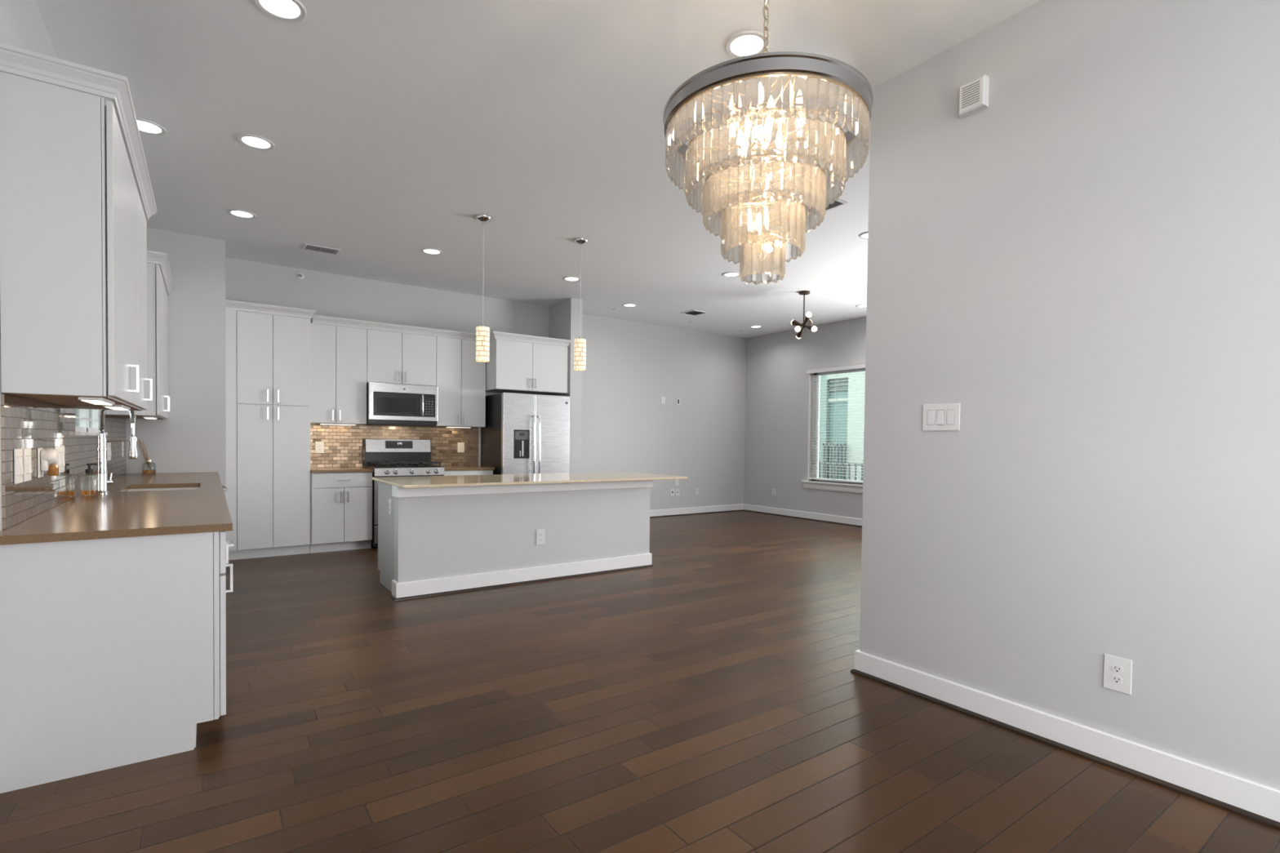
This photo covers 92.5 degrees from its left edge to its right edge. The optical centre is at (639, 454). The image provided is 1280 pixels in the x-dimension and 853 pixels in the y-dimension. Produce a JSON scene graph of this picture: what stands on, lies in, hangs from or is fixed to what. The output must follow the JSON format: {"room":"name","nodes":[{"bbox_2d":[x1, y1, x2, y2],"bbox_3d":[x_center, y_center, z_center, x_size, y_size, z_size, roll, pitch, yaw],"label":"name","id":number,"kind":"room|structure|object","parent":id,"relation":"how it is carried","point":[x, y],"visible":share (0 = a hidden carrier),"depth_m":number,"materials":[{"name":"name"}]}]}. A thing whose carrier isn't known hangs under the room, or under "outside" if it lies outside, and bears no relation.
{"room":"open-plan kitchen","nodes":[
{"label":"open-plan kitchen","id":0,"kind":"room"},
{"bbox_2d":[0,0,106,530],"bbox_3d":[-1.678,-0.363,1.218,0.142,3.063,10.142,0,2,-35],"label":"wall","id":1,"kind":"structure","parent":0,"point":[22,25],"depth_m":2.43,"materials":[{"name":"grey paint"}]},
{"bbox_2d":[13,448,23,484],"bbox_3d":[-2.349,0.045,2.320,0.011,0.130,0.108,0,2,-35],"label":"light switch","id":2,"kind":"object","parent":1,"relation":"attached to","point":[18,453],"visible":1,"depth_m":2.30,"materials":[{"name":"white plastic"}]},
{"bbox_2d":[22,448,32,481],"bbox_3d":[-2.428,0.041,2.432,0.011,0.130,0.108,0,2,-35],"label":"light switch","id":3,"kind":"object","parent":1,"relation":"attached to","point":[27,476],"visible":1,"depth_m":2.41,"materials":[{"name":"white plastic"}]},
{"bbox_2d":[37,447,43,477],"bbox_3d":[-2.565,0.035,2.623,0.008,0.126,0.080,0,2,-35],"label":"wall outlet","id":4,"kind":"object","parent":1,"relation":"attached to","point":[40,473],"visible":0.78,"depth_m":2.60,"materials":[{"name":"white plastic"}]},
{"bbox_2d":[40,448,58,475],"bbox_3d":[-2.540,0.034,2.641,0.051,0.117,0.068,0,2,-35],"label":"plug","id":5,"kind":"object","parent":4,"relation":"attached to","point":[49,457],"visible":1,"depth_m":2.62,"materials":[{"name":"white plastic"}]},
{"bbox_2d":[53,445,65,473],"bbox_3d":[-2.803,0.025,2.963,0.011,0.130,0.215,0,2,-35],"label":"light switch","id":6,"kind":"object","parent":1,"relation":"attached to","point":[60,464],"visible":0.78,"depth_m":2.97,"materials":[{"name":"white plastic"}]},
{"bbox_2d":[0,393,126,529],"bbox_3d":[-3.400,-0.024,3.793,0.008,0.484,3.964,0,2,-35],"label":"backsplash","id":7,"kind":"structure","parent":1,"relation":"attached to","point":[25,423],"depth_m":2.69,"materials":[{"name":"tile"}]},
{"bbox_2d":[0,71,139,407],"bbox_3d":[-2.401,-0.791,2.662,0.338,1.124,1.004,0,2,-35],"label":"upper cabinet","id":8,"kind":"object","parent":1,"relation":"attached to","point":[68,224],"visible":1,"depth_m":2.25,"materials":[{"name":"grey wood"}]},
{"bbox_2d":[0,42,156,220],"bbox_3d":[-2.554,-1.400,2.888,0.351,0.078,1.675,0,2,-35],"label":"crown molding","id":9,"kind":"structure","parent":8,"relation":"attached to","point":[15,60],"depth_m":2.27,"materials":[{"name":"grey wood"}]},
{"bbox_2d":[78,396,115,404],"bbox_3d":[-2.204,-0.216,2.491,0.070,0.014,0.380,0,2,-35],"label":"light","id":10,"kind":"object","parent":8,"relation":"attached to","point":[97,401],"visible":1,"depth_m":2.36,"materials":[{"name":"white plastic"}]},
{"bbox_2d":[102,404,130,410],"bbox_3d":[-2.584,-0.232,3.030,0.070,0.014,0.380,0,2,-35],"label":"light","id":11,"kind":"object","parent":8,"relation":"attached to","point":[115,406],"visible":0.9,"depth_m":2.91,"materials":[{"name":"white plastic"}]},
{"bbox_2d":[75,408,107,435],"bbox_3d":[-3.393,-0.661,3.744,0.101,1.093,1.060,0,2,-35],"label":"window","id":12,"kind":"structure","parent":1,"relation":"in","point":[86,423],"depth_m":3.74,"materials":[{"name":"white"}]},
{"bbox_2d":[75,408,93,427],"bbox_3d":[-3.409,-0.661,3.733,0.010,1.013,0.980,0,2,-35],"label":"grille","id":13,"kind":"object","parent":12,"relation":"attached to","point":[80,414],"depth_m":3.74,"materials":[{"name":"white"}]},
{"bbox_2d":[62,189,152,410],"bbox_3d":[-2.856,-0.811,3.307,0.338,1.124,0.574,0,2,-35],"label":"upper cabinet","id":14,"kind":"object","parent":1,"relation":"attached to","point":[141,220],"visible":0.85,"depth_m":3.36,"materials":[{"name":"grey wood"}]},
{"bbox_2d":[106,442,111,461],"bbox_3d":[-3.804,-0.020,4.383,0.011,0.126,0.184,0,2,-35],"label":"light switch","id":15,"kind":"object","parent":1,"relation":"attached to","point":[108,444],"visible":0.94,"depth_m":4.38,"materials":[{"name":"white plastic"}]},
{"bbox_2d":[121,441,124,457],"bbox_3d":[-4.356,-0.042,5.164,0.008,0.126,0.100,0,2,-35],"label":"wall outlet","id":16,"kind":"object","parent":1,"relation":"attached to","point":[122,442],"visible":1,"depth_m":5.14,"materials":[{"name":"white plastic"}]},
{"bbox_2d":[106,262,169,419],"bbox_3d":[-4.039,-0.862,4.984,0.338,1.124,1.240,0,2,-35],"label":"upper cabinet","id":17,"kind":"object","parent":1,"relation":"attached to","point":[157,294],"visible":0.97,"depth_m":4.55,"materials":[{"name":"grey wood"}]},
{"bbox_2d":[142,416,157,419],"bbox_3d":[-3.825,-0.286,4.791,0.070,0.014,0.350,0,2,-35],"label":"light","id":18,"kind":"object","parent":17,"relation":"attached to","point":[145,417],"visible":0.99,"depth_m":4.67,"materials":[{"name":"white plastic"}]},
{"bbox_2d":[146,250,174,295],"bbox_3d":[-4.012,-1.462,4.955,0.351,0.078,1.288,0,2,-35],"label":"crown molding","id":19,"kind":"structure","parent":17,"relation":"on","point":[154,257],"depth_m":4.68,"materials":[{"name":"grey wood"}]},
{"bbox_2d":[127,487,199,491],"bbox_3d":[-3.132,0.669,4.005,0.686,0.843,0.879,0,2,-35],"label":"sink","id":20,"kind":"object","parent":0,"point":[172,488],"visible":0.02,"depth_m":4.23,"materials":[{"name":"grey metal"}]},
{"bbox_2d":[125,227,226,559],"bbox_3d":[-4.560,-0.501,5.944,0.879,3.063,0.908,0,2,-35],"label":"wall","id":21,"kind":"structure","parent":0,"point":[192,439],"depth_m":5.67,"materials":[{"name":"grey paint"}]},
{"bbox_2d":[225,257,548,467],"bbox_3d":[-2.871,-0.515,7.544,3.725,3.063,0.239,0,2,-35],"label":"wall","id":22,"kind":"structure","parent":0,"point":[331,295],"depth_m":7.20,"materials":[{"name":"grey paint"}]},
{"bbox_2d":[297,272,304,279],"bbox_3d":[-3.720,-1.962,6.726,0.072,0.072,0.048,0,2,-35],"label":"sprinkler","id":23,"kind":"object","parent":22,"relation":"attached to","point":[300,276],"visible":1,"depth_m":6.74,"materials":[{"name":"white plastic"}]},
{"bbox_2d":[315,441,324,453],"bbox_3d":[-3.597,-0.078,6.883,0.088,0.130,0.008,0,2,-35],"label":"wall outlet","id":24,"kind":"object","parent":22,"relation":"attached to","point":[319,446],"visible":1,"depth_m":6.88,"materials":[{"name":"white plastic"}]},
{"bbox_2d":[310,322,366,424],"bbox_3d":[-3.377,-0.876,6.816,0.579,1.070,0.347,0,2,-35],"label":"upper cabinet","id":25,"kind":"object","parent":22,"relation":"attached to","point":[338,353],"visible":0.77,"depth_m":6.70,"materials":[{"name":"grey wood"}]},
{"bbox_2d":[319,422,355,425],"bbox_3d":[-3.346,-0.333,6.792,0.360,0.014,0.070,0,2,-35],"label":"light","id":26,"kind":"object","parent":25,"relation":"attached to","point":[320,423],"visible":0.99,"depth_m":6.78,"materials":[{"name":"white plastic"}]},
{"bbox_2d":[310,423,478,467],"bbox_3d":[-2.913,-0.117,7.374,1.998,0.526,0.008,0,2,-35],"label":"backsplash","id":27,"kind":"structure","parent":22,"relation":"attached to","point":[343,444],"depth_m":7.25,"materials":[{"name":"brown tile"}]},
{"bbox_2d":[366,328,436,386],"bbox_3d":[-2.821,-1.113,7.200,0.773,0.598,0.347,0,2,-35],"label":"upper cabinet","id":28,"kind":"object","parent":22,"relation":"attached to","point":[392,357],"visible":0.94,"depth_m":7.07,"materials":[{"name":"grey wood"}]},
{"bbox_2d":[225,299,570,346],"bbox_3d":[-2.604,-1.448,7.160,3.721,0.079,0.646,0,2,-35],"label":"crown molding","id":29,"kind":"structure","parent":28,"relation":"attached to","point":[316,318],"depth_m":6.91,"materials":[{"name":"grey wood"}]},
{"bbox_2d":[362,382,437,426],"bbox_3d":[-2.804,-0.572,7.177,0.762,0.470,0.431,0,2,-35],"label":"microwave","id":30,"kind":"object","parent":28,"relation":"attached to","point":[387,404],"visible":1,"depth_m":7.02,"materials":[{"name":"silver metal"}]},
{"bbox_2d":[435,336,485,426],"bbox_3d":[-2.259,-0.879,7.604,0.611,1.070,0.347,0,2,-35],"label":"upper cabinet","id":31,"kind":"object","parent":22,"relation":"attached to","point":[460,380],"visible":0.9,"depth_m":7.48,"materials":[{"name":"grey wood"}]},
{"bbox_2d":[445,426,471,427],"bbox_3d":[-2.243,-0.336,7.570,0.300,0.014,0.070,0,2,-35],"label":"light","id":32,"kind":"object","parent":31,"relation":"attached to","point":[446,426],"visible":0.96,"depth_m":7.52,"materials":[{"name":"white plastic"}]},
{"bbox_2d":[457,442,464,452],"bbox_3d":[-2.281,-0.087,7.810,0.088,0.126,0.008,0,2,-35],"label":"wall outlet","id":33,"kind":"object","parent":22,"relation":"attached to","point":[460,446],"visible":1,"depth_m":7.81,"materials":[{"name":"white plastic"}]},
{"bbox_2d":[485,338,568,395],"bbox_3d":[-1.498,-1.107,7.946,1.012,0.608,0.652,0,2,-35],"label":"upper cabinet","id":34,"kind":"object","parent":22,"relation":"attached to","point":[514,366],"visible":1,"depth_m":7.67,"materials":[{"name":"grey wood"}]},
{"bbox_2d":[35,0,1040,337],"bbox_3d":[1.589,-1.966,4.029,8.750,0.100,11.150,0,2,-35],"label":"ceiling","id":35,"kind":"structure","parent":0,"point":[392,126],"depth_m":3.67,"materials":[{"name":"white paint"}]},
{"bbox_2d":[136,117,166,135],"bbox_3d":[-2.959,-1.960,3.668,0.200,0.008,0.200,0,2,-35],"label":"recessed light","id":36,"kind":"object","parent":35,"relation":"in","point":[146,126],"visible":0.71,"depth_m":3.68,"materials":[{"name":"white plastic"}]},
{"bbox_2d":[227,208,256,218],"bbox_3d":[-3.307,-1.995,5.092,0.200,0.008,0.200,0,2,-35],"label":"recessed light","id":37,"kind":"object","parent":35,"relation":"in","point":[235,212],"visible":1,"depth_m":5.09,"materials":[{"name":"white plastic"}]},
{"bbox_2d":[237,133,275,150],"bbox_3d":[-2.408,-1.957,3.846,0.200,0.008,0.200,0,2,-35],"label":"recessed light","id":38,"kind":"object","parent":35,"relation":"in","point":[253,141],"visible":1,"depth_m":3.84,"materials":[{"name":"white plastic"}]},
{"bbox_2d":[253,0,306,22],"bbox_3d":[-1.541,-1.919,2.624,0.200,0.008,0.200,0,2,-35],"label":"recessed light","id":39,"kind":"object","parent":35,"relation":"in","point":[289,11],"visible":1,"depth_m":2.65,"materials":[{"name":"white plastic"}]},
{"bbox_2d":[302,243,341,255],"bbox_3d":[-3.128,-2.012,6.020,0.315,0.010,0.210,0,2,-35],"label":"ceiling vent","id":40,"kind":"object","parent":35,"relation":"in","point":[306,246],"visible":1,"depth_m":6.01,"materials":[{"name":"white plastic"}]},
{"bbox_2d":[421,248,442,254],"bbox_3d":[-2.054,-2.000,6.049,0.200,0.008,0.200,0,2,-35],"label":"recessed light","id":41,"kind":"object","parent":35,"relation":"in","point":[427,251],"visible":1,"depth_m":6.04,"materials":[{"name":"white plastic"}]},
{"bbox_2d":[475,214,492,362],"bbox_3d":[-1.312,-1.377,5.128,0.136,1.196,0.136,0,2,-35],"label":"pendant lamp","id":42,"kind":"object","parent":35,"relation":"hanging from","point":[482,333],"visible":1,"depth_m":5.09,"materials":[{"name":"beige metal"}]},
{"bbox_2d":[563,276,580,281],"bbox_3d":[-0.779,-2.005,7.015,0.200,0.008,0.200,0,2,-35],"label":"recessed light","id":43,"kind":"object","parent":35,"relation":"in","point":[566,278],"visible":0.99,"depth_m":7.01,"materials":[{"name":"white plastic"}]},
{"bbox_2d":[573,238,588,370],"bbox_3d":[-0.552,-1.379,5.683,0.136,1.196,0.136,0,2,-35],"label":"pendant lamp","id":44,"kind":"object","parent":35,"relation":"hanging from","point":[580,344],"visible":1,"depth_m":5.65,"materials":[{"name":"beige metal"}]},
{"bbox_2d":[622,303,636,306],"bbox_3d":[-0.139,-2.026,8.343,0.200,0.008,0.200,0,2,-35],"label":"recessed light","id":45,"kind":"object","parent":35,"relation":"in","point":[624,304],"visible":1,"depth_m":8.33,"materials":[{"name":"white plastic"}]},
{"bbox_2d":[680,309,707,315],"bbox_3d":[0.773,-2.023,8.773,0.265,0.010,0.285,0,2,-35],"label":"ceiling vent","id":46,"kind":"object","parent":35,"relation":"in","point":[693,313],"visible":1,"depth_m":8.77,"materials":[{"name":"white plastic"}]},
{"bbox_2d":[722,271,739,277],"bbox_3d":[1.010,-1.978,6.749,0.200,0.008,0.200,0,2,-35],"label":"recessed light","id":47,"kind":"object","parent":35,"relation":"in","point":[729,274],"visible":0.94,"depth_m":6.75,"materials":[{"name":"white plastic"}]},
{"bbox_2d":[724,30,768,57],"bbox_3d":[0.497,-1.899,2.850,0.200,0.008,0.200,0,2,-35],"label":"recessed light","id":48,"kind":"object","parent":35,"relation":"in","point":[744,43],"visible":0.83,"depth_m":2.84,"materials":[{"name":"white plastic"}]},
{"bbox_2d":[749,325,762,328],"bbox_3d":[1.850,-2.033,9.775,0.200,0.008,0.200,0,2,-35],"label":"recessed light","id":49,"kind":"object","parent":35,"relation":"in","point":[751,326],"visible":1,"depth_m":9.79,"materials":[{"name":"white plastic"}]},
{"bbox_2d":[662,0,873,284],"bbox_3d":[0.419,-1.237,2.052,0.680,1.298,0.680,2,2,34],"label":"crystal chandelier","id":50,"kind":"object","parent":35,"relation":"hanging from","point":[762,200],"visible":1,"depth_m":1.86,"materials":[{"name":"clear glass"}]},
{"bbox_2d":[791,290,817,338],"bbox_3d":[2.005,-1.715,7.496,0.260,0.540,0.434,1,1,6],"label":"sputnik chandelier","id":51,"kind":"object","parent":35,"relation":"hanging from","point":[799,328],"visible":1,"depth_m":7.47,"materials":[{"name":"brown metal"}]},
{"bbox_2d":[826,199,847,211],"bbox_3d":[1.319,-1.929,4.742,0.390,0.010,0.395,0,2,-35],"label":"ceiling vent","id":52,"kind":"object","parent":35,"relation":"in","point":[837,203],"visible":0.25,"depth_m":4.73,"materials":[{"name":"white plastic"}]},
{"bbox_2d":[855,303,866,307],"bbox_3d":[2.994,-1.985,8.203,0.200,0.008,0.200,0,2,-35],"label":"recessed light","id":53,"kind":"object","parent":35,"relation":"in","point":[865,304],"visible":0.7,"depth_m":8.21,"materials":[{"name":"white plastic"}]},
{"bbox_2d":[858,231,867,239],"bbox_3d":[2.045,-1.936,5.422,0.200,0.008,0.200,0,2,-35],"label":"recessed light","id":54,"kind":"object","parent":35,"relation":"in","point":[864,235],"visible":0.27,"depth_m":5.44,"materials":[{"name":"white plastic"}]},
{"bbox_2d":[548,297,582,472],"bbox_3d":[-1.095,-0.512,8.408,0.175,3.063,0.875,0,2,-35],"label":"wall","id":55,"kind":"structure","parent":0,"point":[565,317],"depth_m":8.06,"materials":[{"name":"grey paint"}]},
{"bbox_2d":[0,511,1279,852],"bbox_3d":[1.550,1.196,4.098,8.750,0.100,11.150,0,2,-35],"label":"floor","id":56,"kind":"structure","parent":0,"point":[705,698],"depth_m":2.49,"materials":[{"name":"brown wood"}]},
{"bbox_2d":[0,531,234,793],"bbox_3d":[-2.038,0.716,2.455,0.686,0.843,0.514,0,2,-35],"label":"base cabinet","id":57,"kind":"object","parent":56,"relation":"on","point":[113,651],"visible":0.94,"depth_m":2.22,"materials":[{"name":"grey wood"}]},
{"bbox_2d":[0,471,232,545],"bbox_3d":[-3.074,0.235,3.912,0.676,0.030,4.157,0,2,-35],"label":"countertop","id":58,"kind":"structure","parent":57,"relation":"on","point":[120,513],"depth_m":2.67,"materials":[{"name":"beige stone"}]},
{"bbox_2d":[80,463,98,496],"bbox_3d":[-3.071,0.141,3.420,0.076,0.180,0.076,0,2,-35],"label":"soap bottle","id":59,"kind":"object","parent":58,"relation":"on","point":[89,481],"visible":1,"depth_m":3.40,"materials":[{"name":"clear glass"}]},
{"bbox_2d":[96,409,138,493],"bbox_3d":[-3.075,-0.046,3.606,0.060,0.545,0.201,1,1,31],"label":"spring faucet","id":60,"kind":"object","parent":58,"relation":"on","point":[102,473],"visible":0.76,"depth_m":3.54,"materials":[{"name":"silver metal"}]},
{"bbox_2d":[137,439,155,474],"bbox_3d":[-4.357,0.019,5.411,0.132,0.305,0.095,0,2,-35],"label":"reed diffuser","id":61,"kind":"object","parent":58,"relation":"on","point":[148,467],"visible":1,"depth_m":5.39,"materials":[{"name":"clear glass"}]},
{"bbox_2d":[142,458,155,474],"bbox_3d":[-4.343,0.104,5.423,0.095,0.134,0.095,0,2,-35],"label":"bottle","id":62,"kind":"object","parent":61,"relation":"attached to","point":[148,467],"depth_m":5.39,"materials":[{"name":"clear glass"}]},
{"bbox_2d":[225,542,228,564],"bbox_3d":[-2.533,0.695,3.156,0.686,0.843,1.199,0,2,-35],"label":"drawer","id":63,"kind":"object","parent":57,"relation":"attached to","point":[227,548],"visible":0.12,"depth_m":3.31,"materials":[{"name":"grey wood"}]},
{"bbox_2d":[222,485,228,492],"bbox_3d":[-3.523,0.642,4.640,0.682,0.820,0.600,0,2,-35],"label":"dishwasher","id":64,"kind":"object","parent":56,"relation":"on","point":[224,488],"visible":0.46,"depth_m":4.75,"materials":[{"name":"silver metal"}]},
{"bbox_2d":[225,308,310,559],"bbox_3d":[-3.850,-0.187,6.336,0.727,2.436,0.620,0,2,-35],"label":"pantry cabinet","id":65,"kind":"object","parent":56,"relation":"on","point":[268,355],"visible":0.98,"depth_m":6.10,"materials":[{"name":"grey wood"}]},
{"bbox_2d":[309,471,372,553],"bbox_3d":[-3.315,0.608,6.735,0.596,0.843,0.623,0,2,-35],"label":"base cabinet","id":66,"kind":"object","parent":56,"relation":"on","point":[341,503],"visible":0.99,"depth_m":6.50,"materials":[{"name":"grey wood"}]},
{"bbox_2d":[310,466,373,473],"bbox_3d":[-3.312,0.171,6.731,0.598,0.030,0.612,0,2,-35],"label":"countertop","id":67,"kind":"structure","parent":66,"relation":"on","point":[337,469],"depth_m":6.56,"materials":[{"name":"beige stone"}]},
{"bbox_2d":[363,438,444,548],"bbox_3d":[-2.723,0.426,7.079,0.756,1.205,0.657,0,2,-35],"label":"gas range","id":68,"kind":"object","parent":56,"relation":"on","point":[387,457],"visible":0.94,"depth_m":7.09,"materials":[{"name":"silver metal"}]},
{"bbox_2d":[364,464,444,468],"bbox_3d":[-2.716,0.138,7.067,0.756,0.013,0.530,0,2,-35],"label":"cooktop","id":69,"kind":"object","parent":68,"relation":"in","point":[369,466],"depth_m":6.93,"materials":[{"name":"black metal"}]},
{"bbox_2d":[373,475,443,524],"bbox_3d":[-2.560,0.506,6.847,0.748,0.520,0.087,0,2,-35],"label":"oven","id":70,"kind":"object","parent":68,"relation":"in","point":[375,482],"depth_m":6.66,"materials":[{"name":"silver glass"}]},
{"bbox_2d":[443,470,493,475],"bbox_3d":[-2.196,0.604,7.524,0.606,0.843,0.623,0,2,-35],"label":"base cabinet","id":71,"kind":"object","parent":56,"relation":"on","point":[454,473],"visible":0.07,"depth_m":7.29,"materials":[{"name":"grey wood"}]},
{"bbox_2d":[444,465,494,471],"bbox_3d":[-2.191,0.167,7.521,0.618,0.030,0.612,0,2,-35],"label":"countertop","id":72,"kind":"structure","parent":71,"relation":"on","point":[459,467],"depth_m":7.36,"materials":[{"name":"beige stone"}]},
{"bbox_2d":[377,480,653,600],"bbox_3d":[-1.077,0.655,5.584,2.396,0.853,0.813,0,2,-35],"label":"kitchen island","id":73,"kind":"object","parent":56,"relation":"on","point":[434,541],"visible":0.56,"depth_m":5.10,"materials":[{"name":"grey paint"}]},
{"bbox_2d":[388,498,391,515],"bbox_3d":[-1.976,0.415,4.844,0.008,0.120,0.080,0,2,-35],"label":"wall outlet","id":74,"kind":"object","parent":73,"relation":"attached to","point":[389,500],"visible":1,"depth_m":4.83,"materials":[{"name":"white plastic"}]},
{"bbox_2d":[371,471,687,488],"bbox_3d":[-0.927,0.219,5.627,2.656,0.020,1.053,0,2,-35],"label":"island countertop","id":75,"kind":"structure","parent":73,"relation":"on","point":[530,478],"depth_m":5.36,"materials":[{"name":"beige stone"}]},
{"bbox_2d":[536,528,544,544],"bbox_3d":[-0.856,0.711,5.276,0.080,0.130,0.008,0,2,-35],"label":"wall outlet","id":76,"kind":"object","parent":73,"relation":"attached to","point":[540,533],"visible":1,"depth_m":5.27,"materials":[{"name":"white plastic"}]},
{"bbox_2d":[480,392,569,474],"bbox_3d":[-1.465,0.138,7.887,0.906,1.778,0.808,0,2,-35],"label":"refrigerator","id":77,"kind":"object","parent":56,"relation":"on","point":[522,433],"visible":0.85,"depth_m":7.58,"materials":[{"name":"silver metal"}]},
{"bbox_2d":[581,314,746,510],"bbox_3d":[0.354,-0.527,9.916,3.931,3.063,0.120,0,2,-35],"label":"wall","id":78,"kind":"structure","parent":0,"point":[626,426],"depth_m":9.90,"materials":[{"name":"grey paint"}]},
{"bbox_2d":[661,396,665,404],"bbox_3d":[0.371,-0.868,9.839,0.080,0.112,0.007,0,2,-35],"label":"wall plate","id":79,"kind":"object","parent":78,"relation":"attached to","point":[663,398],"visible":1,"depth_m":9.84,"materials":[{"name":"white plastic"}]},
{"bbox_2d":[670,488,674,495],"bbox_3d":[0.529,0.620,9.996,0.078,0.112,0.007,0,2,-35],"label":"wall plate","id":80,"kind":"object","parent":78,"relation":"attached to","point":[672,491],"visible":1,"depth_m":9.99,"materials":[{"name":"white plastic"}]},
{"bbox_2d":[674,479,679,486],"bbox_3d":[0.602,0.464,10.042,0.085,0.118,0.007,0,2,-35],"label":"wall plate","id":81,"kind":"object","parent":78,"relation":"attached to","point":[676,481],"visible":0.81,"depth_m":10.04,"materials":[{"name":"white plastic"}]},
{"bbox_2d":[675,488,679,495],"bbox_3d":[0.618,0.623,10.058,0.078,0.112,0.007,0,2,-35],"label":"wall plate","id":82,"kind":"object","parent":78,"relation":"attached to","point":[677,490],"visible":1,"depth_m":10.05,"materials":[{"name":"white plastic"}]},
{"bbox_2d":[675,397,679,404],"bbox_3d":[0.627,-0.862,10.019,0.082,0.118,0.007,0,2,-35],"label":"wall plate","id":83,"kind":"object","parent":78,"relation":"attached to","point":[677,402],"visible":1,"depth_m":10.01,"materials":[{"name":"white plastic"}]},
{"bbox_2d":[695,488,698,494],"bbox_3d":[0.959,0.625,10.298,0.078,0.115,0.008,0,2,-35],"label":"wall outlet","id":84,"kind":"object","parent":78,"relation":"attached to","point":[696,489],"visible":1,"depth_m":10.30,"materials":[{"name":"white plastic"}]},
{"bbox_2d":[649,503,862,527],"bbox_3d":[2.451,1.032,6.815,3.776,0.099,7.440,0,2,-35],"label":"baseboard","id":85,"kind":"structure","parent":78,"relation":"attached to","point":[852,521],"depth_m":10.06,"materials":[{"name":"white wood"}]},
{"bbox_2d":[743,316,866,519],"bbox_3d":[4.077,-0.437,7.910,0.150,3.063,7.450,0,2,-35],"label":"wall","id":86,"kind":"structure","parent":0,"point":[777,382],"depth_m":10.10,"materials":[{"name":"grey paint"}]},
{"bbox_2d":[772,488,776,495],"bbox_3d":[2.263,0.641,10.349,0.008,0.115,0.078,0,2,-35],"label":"wall outlet","id":87,"kind":"object","parent":86,"relation":"attached to","point":[774,491],"visible":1,"depth_m":10.34,"materials":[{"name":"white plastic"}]},
{"bbox_2d":[800,368,865,493],"bbox_3d":[3.150,-0.360,9.181,0.190,1.850,1.670,0,2,-35],"label":"window","id":88,"kind":"structure","parent":86,"relation":"attached to","point":[854,487],"depth_m":9.74,"materials":[{"name":"white"}]},
{"bbox_2d":[806,361,865,483],"bbox_3d":[3.120,-0.464,9.157,0.117,1.758,1.550,0,2,-35],"label":"window blind","id":89,"kind":"object","parent":86,"relation":"attached to","point":[859,365],"visible":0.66,"depth_m":9.37,"materials":[{"name":"white plastic"}]},
{"bbox_2d":[859,0,1279,789],"bbox_3d":[2.704,-0.308,1.200,0.150,3.063,5.062,0,2,-35],"label":"wall","id":90,"kind":"structure","parent":0,"point":[1084,261],"depth_m":2.42,"materials":[{"name":"grey paint"}]},
{"bbox_2d":[922,403,959,431],"bbox_3d":[1.416,-0.174,2.887,0.011,0.126,0.178,0,2,-35],"label":"light switch","id":91,"kind":"object","parent":90,"relation":"attached to","point":[935,417],"visible":1,"depth_m":2.88,"materials":[{"name":"white plastic"}]},
{"bbox_2d":[958,75,989,118],"bbox_3d":[1.493,-1.605,2.748,0.037,0.134,0.118,0,2,-35],"label":"door chime","id":92,"kind":"object","parent":90,"relation":"attached to","point":[973,95],"visible":1,"depth_m":2.73,"materials":[{"name":"white plastic"}]},
{"bbox_2d":[850,668,1279,829],"bbox_3d":[2.644,1.212,1.292,0.214,0.018,4.984,0,2,-35],"label":"trim","id":93,"kind":"structure","parent":90,"relation":"attached to","point":[1251,815],"depth_m":2.38,"materials":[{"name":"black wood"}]},
{"bbox_2d":[853,649,1279,822],"bbox_3d":[2.648,1.155,1.285,0.186,0.099,4.970,0,2,-35],"label":"baseboard","id":94,"kind":"structure","parent":90,"relation":"attached to","point":[1246,794],"depth_m":2.38,"materials":[{"name":"white wood"}]},
{"bbox_2d":[1103,653,1132,694],"bbox_3d":[1.814,0.835,2.329,0.008,0.130,0.087,0,2,-35],"label":"wall outlet","id":95,"kind":"object","parent":90,"relation":"attached to","point":[1117,671],"visible":1,"depth_m":2.33,"materials":[{"name":"white plastic"}]},
{"bbox_2d":[1111,675,1122,684],"bbox_3d":[1.812,0.856,2.328,0.002,0.026,0.034,0,2,-35],"label":"socket","id":96,"kind":"object","parent":95,"relation":"attached to","point":[1116,679],"depth_m":2.33,"materials":[{"name":"white plastic"}]},
{"bbox_2d":[1111,664,1123,673],"bbox_3d":[1.812,0.815,2.327,0.002,0.026,0.034,0,2,-35],"label":"socket","id":97,"kind":"object","parent":95,"relation":"attached to","point":[1116,668],"depth_m":2.33,"materials":[{"name":"white plastic"}]},
{"label":"outside","id":98,"kind":"structure","parent":0,"visible":0},
{"bbox_3d":[0.674,3.933,4.267,54.000,0.400,54.000,0,2,-35],"label":"ground","id":99,"kind":"structure","parent":98,"visible":0},
{"bbox_2d":[818,371,865,480],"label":"window","id":100,"kind":"structure","parent":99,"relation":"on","point":[855,405],"depth_m":15.41,"materials":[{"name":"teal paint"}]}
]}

